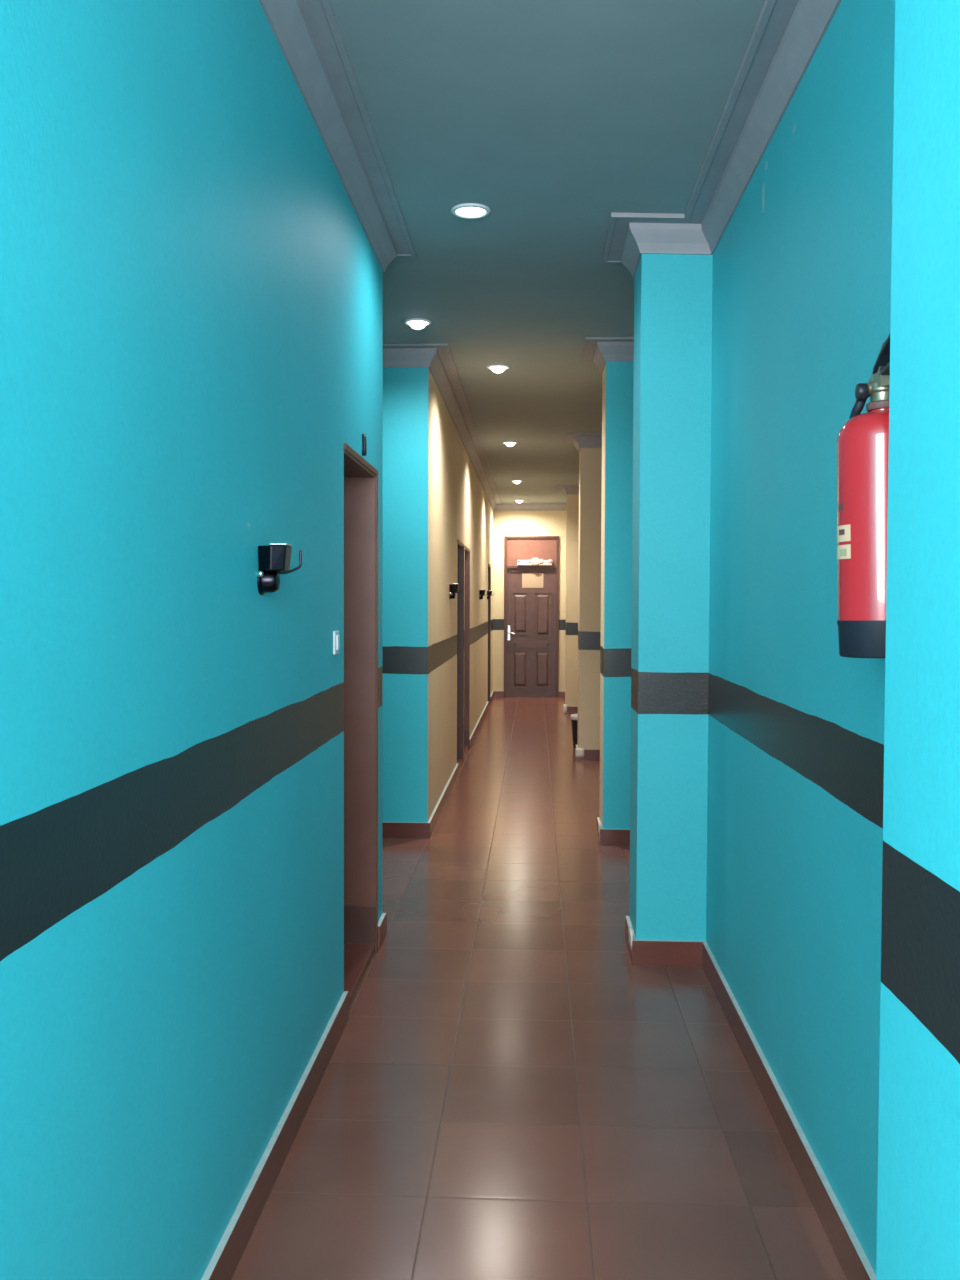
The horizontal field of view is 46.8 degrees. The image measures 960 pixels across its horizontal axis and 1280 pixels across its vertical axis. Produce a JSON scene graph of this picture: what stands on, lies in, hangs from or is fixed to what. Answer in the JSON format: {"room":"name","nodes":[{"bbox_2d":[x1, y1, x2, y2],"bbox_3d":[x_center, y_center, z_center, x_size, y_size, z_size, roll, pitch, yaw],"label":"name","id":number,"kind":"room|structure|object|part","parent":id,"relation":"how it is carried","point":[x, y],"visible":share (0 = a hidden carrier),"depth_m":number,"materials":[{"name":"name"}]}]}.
{"room":"corridor","nodes":[
{"label":"corridor","id":0,"kind":"room"},
{"bbox_2d":[0,0,382,1279],"bbox_3d":[-1.294,-0.249,3.017,1.515,3.300,4.010,0,2,3],"label":"wall","id":1,"kind":"structure","parent":0,"point":[191,280],"depth_m":2.05,"materials":[{"name":"paint"}]},
{"bbox_2d":[201,991,348,1279],"bbox_3d":[-0.558,1.374,2.535,0.018,0.110,2.980,0,2,3],"label":"baseboard","id":2,"kind":"structure","parent":1,"relation":"attached to","point":[224,1262],"depth_m":2.88,"materials":[{"name":"red tile"}]},
{"bbox_2d":[257,543,301,594],"bbox_3d":[-0.496,-0.176,2.766,0.105,0.129,0.090,0,2,3],"label":"wall holder","id":3,"kind":"object","parent":1,"relation":"attached to","point":[273,558],"visible":1,"depth_m":2.74,"materials":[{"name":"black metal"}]},
{"bbox_2d":[333,631,339,654],"bbox_3d":[-0.490,0.009,3.806,0.014,0.080,0.080,0,2,3],"label":"light switch","id":4,"kind":"object","parent":1,"relation":"attached to","point":[336,637],"visible":1,"depth_m":3.79,"materials":[{"name":"white plastic"}]},
{"bbox_2d":[344,443,377,1006],"bbox_3d":[-0.565,0.324,4.405,0.208,2.082,0.818,0,2,3],"label":"door","id":5,"kind":"structure","parent":1,"relation":"in","point":[360,477],"depth_m":4.77,"materials":[{"name":"brown wood"}]},
{"bbox_2d":[362,434,366,455],"bbox_3d":[-0.456,-0.770,4.376,0.018,0.086,0.018,0,2,3],"label":"stub","id":6,"kind":"object","parent":1,"relation":"attached to","point":[364,444],"visible":1,"depth_m":4.37,"materials":[{"name":"black plastic"}]},
{"bbox_2d":[378,913,386,949],"bbox_3d":[-1.195,1.295,4.977,1.533,0.110,0.218,0,2,3],"label":"baseboard","id":7,"kind":"structure","parent":1,"relation":"attached to","point":[382,924],"depth_m":4.91,"materials":[{"name":"red tile"}]},
{"bbox_2d":[382,367,492,822],"bbox_3d":[-0.816,-0.549,12.620,1.515,3.300,10.990,0,2,3],"label":"wall","id":8,"kind":"structure","parent":0,"point":[434,496],"depth_m":7.15,"materials":[{"name":"paint"}]},
{"bbox_2d":[382,763,458,838],"bbox_3d":[-1.019,1.185,8.513,1.533,0.110,2.698,0,2,3],"label":"baseboard","id":9,"kind":"structure","parent":8,"relation":"attached to","point":[424,830],"depth_m":7.14,"materials":[{"name":"red tile"}]},
{"bbox_2d":[449,583,462,599],"bbox_3d":[-0.192,-0.387,8.879,0.105,0.129,0.090,0,2,3],"label":"wall holder","id":10,"kind":"object","parent":8,"relation":"attached to","point":[453,588],"visible":1,"depth_m":8.85,"materials":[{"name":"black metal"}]},
{"bbox_2d":[457,540,463,768],"bbox_3d":[-0.277,0.143,10.200,0.208,2.082,0.808,0,2,3],"label":"door","id":11,"kind":"structure","parent":8,"relation":"in","point":[460,554],"depth_m":10.56,"materials":[{"name":"brown wood"}]},
{"bbox_2d":[464,546,469,757],"bbox_3d":[-0.229,0.113,11.158,0.208,2.082,0.768,0,2,3],"label":"door","id":12,"kind":"structure","parent":8,"relation":"in","point":[467,550],"depth_m":11.50,"materials":[{"name":"brown wood"}]},
{"bbox_2d":[469,701,488,748],"bbox_3d":[0.005,1.020,13.855,0.018,0.110,4.600,0,2,3],"label":"baseboard","id":13,"kind":"structure","parent":8,"relation":"attached to","point":[478,725],"depth_m":13.21,"materials":[{"name":"red tile"}]},
{"bbox_2d":[479,589,487,599],"bbox_3d":[0.044,-0.555,13.621,0.105,0.129,0.090,0,2,3],"label":"wall holder","id":14,"kind":"object","parent":8,"relation":"attached to","point":[481,592],"visible":1,"depth_m":13.59,"materials":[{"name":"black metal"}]},
{"bbox_2d":[488,563,490,703],"bbox_3d":[0.038,-0.070,16.528,0.208,2.112,0.808,0,2,3],"label":"door","id":15,"kind":"structure","parent":8,"relation":"in","point":[489,565],"depth_m":16.89,"materials":[{"name":"brown wood"}]},
{"bbox_3d":[0.035,-0.067,16.525,0.202,2.095,0.800,0,2,3],"label":"frame","id":16,"kind":"part","parent":15,"relation":"part of","materials":[{"name":"brown wood"}]},
{"bbox_2d":[487,591,492,598],"bbox_3d":[0.150,-0.637,15.746,0.105,0.129,0.090,0,2,3],"label":"wall holder","id":17,"kind":"object","parent":8,"relation":"attached to","point":[489,594],"visible":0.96,"depth_m":15.72,"materials":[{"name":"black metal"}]},
{"bbox_2d":[490,691,503,702],"bbox_3d":[0.269,0.906,17.530,0.180,0.110,1.170,0,2,3],"label":"baseboard","id":18,"kind":"structure","parent":8,"relation":"attached to","point":[494,693],"depth_m":18.09,"materials":[{"name":"red tile"}]},
{"bbox_2d":[493,511,565,691],"bbox_3d":[0.920,-0.717,18.133,1.805,3.300,0.200,0,2,3],"label":"wall","id":19,"kind":"structure","parent":0,"point":[505,523],"depth_m":18.03,"materials":[{"name":"paint"}]},
{"bbox_2d":[504,536,558,697],"bbox_3d":[0.838,-0.375,18.066,0.890,2.624,0.204,0,2,3],"label":"door","id":20,"kind":"structure","parent":19,"relation":"in","point":[531,563],"depth_m":18.06,"materials":[{"name":"brown wood"}]},
{"bbox_3d":[0.509,-0.115,18.052,0.121,0.240,0.088,0,2,3],"label":"handle","id":21,"kind":"part","parent":20,"relation":"part of","materials":[{"name":"metal"}]},
{"bbox_3d":[0.828,-1.122,18.038,0.675,0.035,0.017,0,2,3],"label":"rail","id":22,"kind":"part","parent":20,"relation":"part of","materials":[{"name":"brown wood"}]},
{"bbox_3d":[0.842,-1.431,18.045,0.800,0.432,0.040,0,2,3],"label":"transom panel","id":23,"kind":"part","parent":20,"relation":"part of","materials":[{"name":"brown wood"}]},
{"bbox_3d":[0.891,-1.271,17.992,0.585,0.137,0.119,0,2,3],"label":"carved moulding","id":24,"kind":"part","parent":20,"relation":"part of","materials":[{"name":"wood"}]},
{"bbox_2d":[231,697,846,1279],"bbox_3d":[-0.637,1.314,7.471,6.000,0.100,21.770,0,2,3],"label":"floor","id":25,"kind":"structure","parent":0,"point":[502,1094],"depth_m":3.44,"materials":[{"name":"brown tile"}]},
{"bbox_2d":[571,714,577,747],"bbox_3d":[1.089,0.963,11.716,0.268,0.346,0.268,0,2,3],"label":"waste bin","id":26,"kind":"object","parent":25,"relation":"on","point":[574,717],"visible":0.31,"depth_m":11.65,"materials":[{"name":"black plastic"}]},
{"bbox_2d":[330,0,765,502],"bbox_3d":[-0.626,-1.903,7.369,6.000,0.300,21.770,0,2,3],"label":"ceiling","id":27,"kind":"structure","parent":0,"point":[557,118],"depth_m":3.95,"materials":[{"name":"grey paint"}]},
{"bbox_2d":[404,318,431,329],"bbox_3d":[-0.357,-1.801,6.353,0.160,0.045,0.160,0,2,3],"label":"recessed light","id":28,"kind":"object","parent":27,"relation":"in","point":[415,323],"visible":1,"depth_m":6.32,"materials":[{"name":"white plastic"}]},
{"bbox_2d":[451,203,490,218],"bbox_3d":[-0.037,-1.720,4.456,0.160,0.013,0.160,0,2,3],"label":"recessed light","id":29,"kind":"object","parent":27,"relation":"in","point":[465,210],"visible":1,"depth_m":4.44,"materials":[{"name":"white plastic"}]},
{"bbox_2d":[487,364,509,372],"bbox_3d":[0.125,-1.845,7.579,0.160,0.045,0.160,0,2,3],"label":"recessed light","id":30,"kind":"object","parent":27,"relation":"in","point":[497,368],"visible":1,"depth_m":7.54,"materials":[{"name":"white plastic"}]},
{"bbox_2d":[502,441,517,446],"bbox_3d":[0.302,-1.964,11.143,0.160,0.045,0.160,0,2,3],"label":"recessed light","id":31,"kind":"object","parent":27,"relation":"in","point":[508,443],"visible":1,"depth_m":11.10,"materials":[{"name":"white plastic"}]},
{"bbox_2d":[511,480,522,483],"bbox_3d":[0.488,-2.080,14.636,0.160,0.045,0.160,0,2,3],"label":"recessed light","id":32,"kind":"object","parent":27,"relation":"in","point":[514,481],"visible":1,"depth_m":14.60,"materials":[{"name":"white plastic"}]},
{"bbox_2d":[565,0,959,1279],"bbox_3d":[1.146,-0.442,9.431,0.490,3.300,17.170,0,2,3],"label":"wall","id":33,"kind":"structure","parent":0,"point":[789,804],"depth_m":2.86,"materials":[{"name":"paint"}]},
{"bbox_2d":[259,0,841,510],"bbox_3d":[-0.262,-1.869,9.466,2.920,0.262,17.150,0,2,3],"label":"crown molding","id":34,"kind":"structure","parent":33,"relation":"attached to","point":[787,34],"depth_m":3.79,"materials":[{"name":"paint"}]},
{"bbox_2d":[558,691,875,1279],"bbox_3d":[1.018,1.140,9.496,0.335,0.153,17.150,0,2,3],"label":"baseboard","id":35,"kind":"structure","parent":33,"relation":"attached to","point":[855,1265],"depth_m":3.40,"materials":[{"name":"red tile"}]},
{"bbox_2d":[837,334,889,657],"bbox_3d":[0.713,-0.256,1.979,0.174,0.576,0.204,2,2,39],"label":"fire extinguisher","id":36,"kind":"object","parent":33,"relation":"attached to","point":[863,440],"visible":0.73,"depth_m":1.94,"materials":[{"name":"red metal"}]},
{"bbox_2d":[839,529,844,534],"bbox_3d":[0.645,-0.192,1.981,0.004,0.010,0.021,-1,2,3],"label":"print","id":37,"kind":"object","parent":36,"relation":"on","point":[841,532],"depth_m":1.98},
{"bbox_2d":[840,549,846,555],"bbox_3d":[0.647,-0.156,1.977,0.001,0.013,0.023,0,2,-11],"label":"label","id":38,"kind":"object","parent":36,"relation":"on","point":[843,552],"depth_m":1.97,"materials":[{"name":"paper"}]},
{"bbox_3d":[0.720,-0.499,1.987,0.035,0.074,0.030,-1,2,3],"label":"lever","id":39,"kind":"part","parent":36,"relation":"part of","materials":[{"name":"black plastic"}]},
{"bbox_3d":[0.717,-0.502,1.932,0.034,0.082,0.169,-1,2,3],"label":"squeeze lever","id":40,"kind":"part","parent":36,"relation":"part of","materials":[{"name":"black plastic"}]},
{"bbox_3d":[0.718,-0.466,1.933,0.032,0.023,0.160,-1,2,3],"label":"carrying handle","id":41,"kind":"part","parent":36,"relation":"part of","materials":[{"name":"black plastic"}]}
]}

